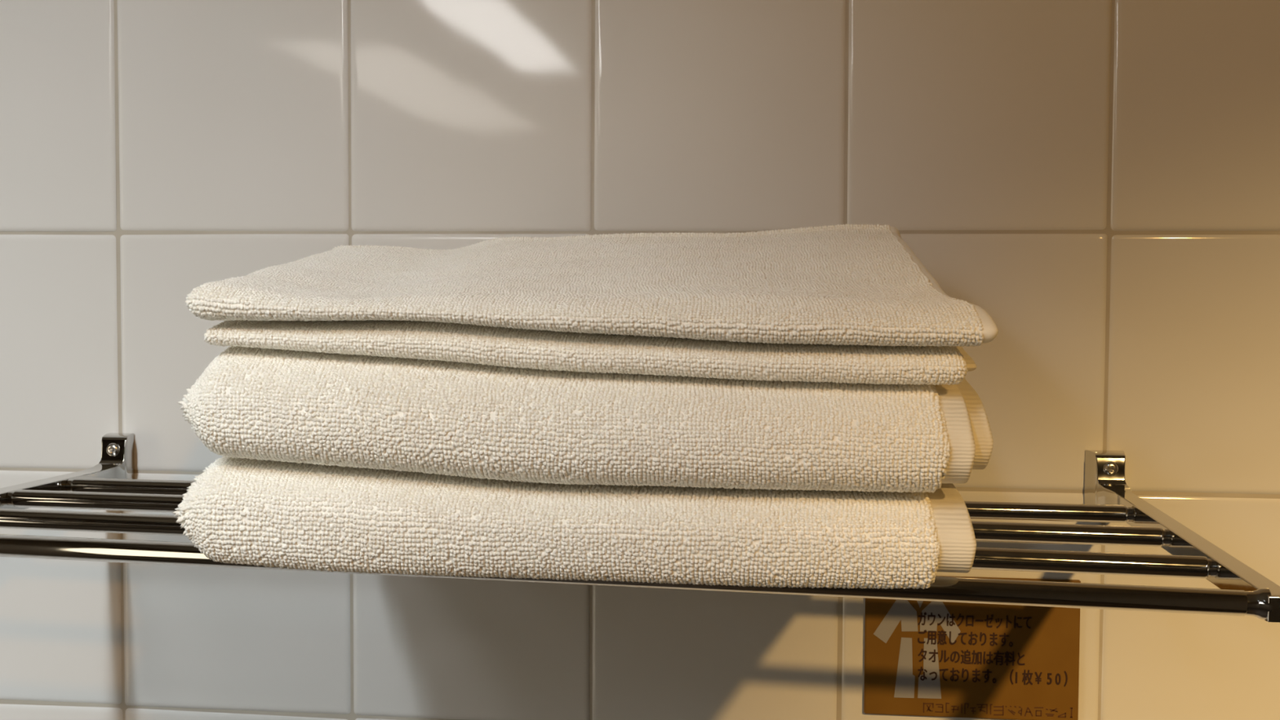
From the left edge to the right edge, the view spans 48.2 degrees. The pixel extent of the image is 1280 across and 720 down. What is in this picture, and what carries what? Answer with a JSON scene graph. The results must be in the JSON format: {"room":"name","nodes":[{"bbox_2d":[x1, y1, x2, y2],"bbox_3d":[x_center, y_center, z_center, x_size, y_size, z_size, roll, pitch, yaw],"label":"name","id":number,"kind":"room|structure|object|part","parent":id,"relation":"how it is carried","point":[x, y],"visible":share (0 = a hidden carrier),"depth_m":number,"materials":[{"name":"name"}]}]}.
{"room":"hotel bathroom","nodes":[
{"label":"hotel bathroom","id":0,"kind":"room"},
{"bbox_2d":[0,0,1279,719],"bbox_3d":[0.048,0.133,0.888,3.540,2.580,0.061,1,3,7],"label":"wall","id":1,"kind":"structure","parent":0,"point":[1100,179],"depth_m":0.86,"materials":[{"name":"white tile"}]},
{"bbox_2d":[0,432,1279,622],"bbox_3d":[-0.047,0.072,0.711,0.619,0.032,0.309,1,3,7],"label":"towel rack","id":2,"kind":"object","parent":1,"relation":"attached to","point":[111,484],"visible":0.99,"depth_m":0.61,"materials":[{"name":"silver metal"}]},
{"bbox_2d":[171,456,976,589],"bbox_3d":[-0.033,0.054,0.667,0.345,0.050,0.258,1,3,7],"label":"bath towel","id":3,"kind":"object","parent":2,"relation":"on","point":[271,513],"visible":0.54,"depth_m":0.54,"materials":[{"name":"white fabric"}]},
{"bbox_2d":[177,346,993,493],"bbox_3d":[-0.025,0.009,0.664,0.345,0.069,0.262,1,3,7],"label":"bath towel","id":4,"kind":"object","parent":3,"relation":"on","point":[431,416],"visible":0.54,"depth_m":0.54,"materials":[{"name":"white fabric"}]},
{"bbox_2d":[204,320,976,385],"bbox_3d":[-0.014,-0.021,0.668,0.316,0.048,0.246,1,3,7],"label":"towel","id":5,"kind":"object","parent":4,"relation":"on","point":[544,349],"visible":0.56,"depth_m":0.55,"materials":[{"name":"white fabric"}]},
{"bbox_2d":[185,223,998,346],"bbox_3d":[-0.021,-0.040,0.661,0.336,0.056,0.245,1,3,7],"label":"towel","id":6,"kind":"object","parent":5,"relation":"on","point":[847,284],"visible":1,"depth_m":0.58,"materials":[{"name":"white fabric"}]},
{"bbox_3d":[-0.042,0.079,0.718,0.590,0.013,0.009,1,3,8],"label":"rod","id":7,"kind":"part","parent":2,"relation":"part of","materials":[{"name":"silver metal"}]},
{"bbox_3d":[-0.035,0.077,0.791,0.594,0.012,0.009,1,3,7],"label":"rod","id":8,"kind":"part","parent":2,"relation":"part of","materials":[{"name":"silver metal"}]},
{"bbox_3d":[-0.050,0.081,0.641,0.586,0.015,0.009,1,3,8],"label":"rod","id":9,"kind":"part","parent":2,"relation":"part of","materials":[{"name":"silver metal"}]},
{"bbox_3d":[-0.057,0.083,0.571,0.583,0.019,0.012,1,3,8],"label":"rod","id":10,"kind":"part","parent":2,"relation":"part of","materials":[{"name":"silver metal"}]},
{"bbox_2d":[863,575,1080,719],"bbox_3d":[0.194,0.169,0.839,0.123,0.083,0.003,1,3,7],"label":"notice","id":11,"kind":"object","parent":1,"relation":"attached to","point":[922,658],"visible":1,"depth_m":0.84,"materials":[{"name":"brown"}]}
]}

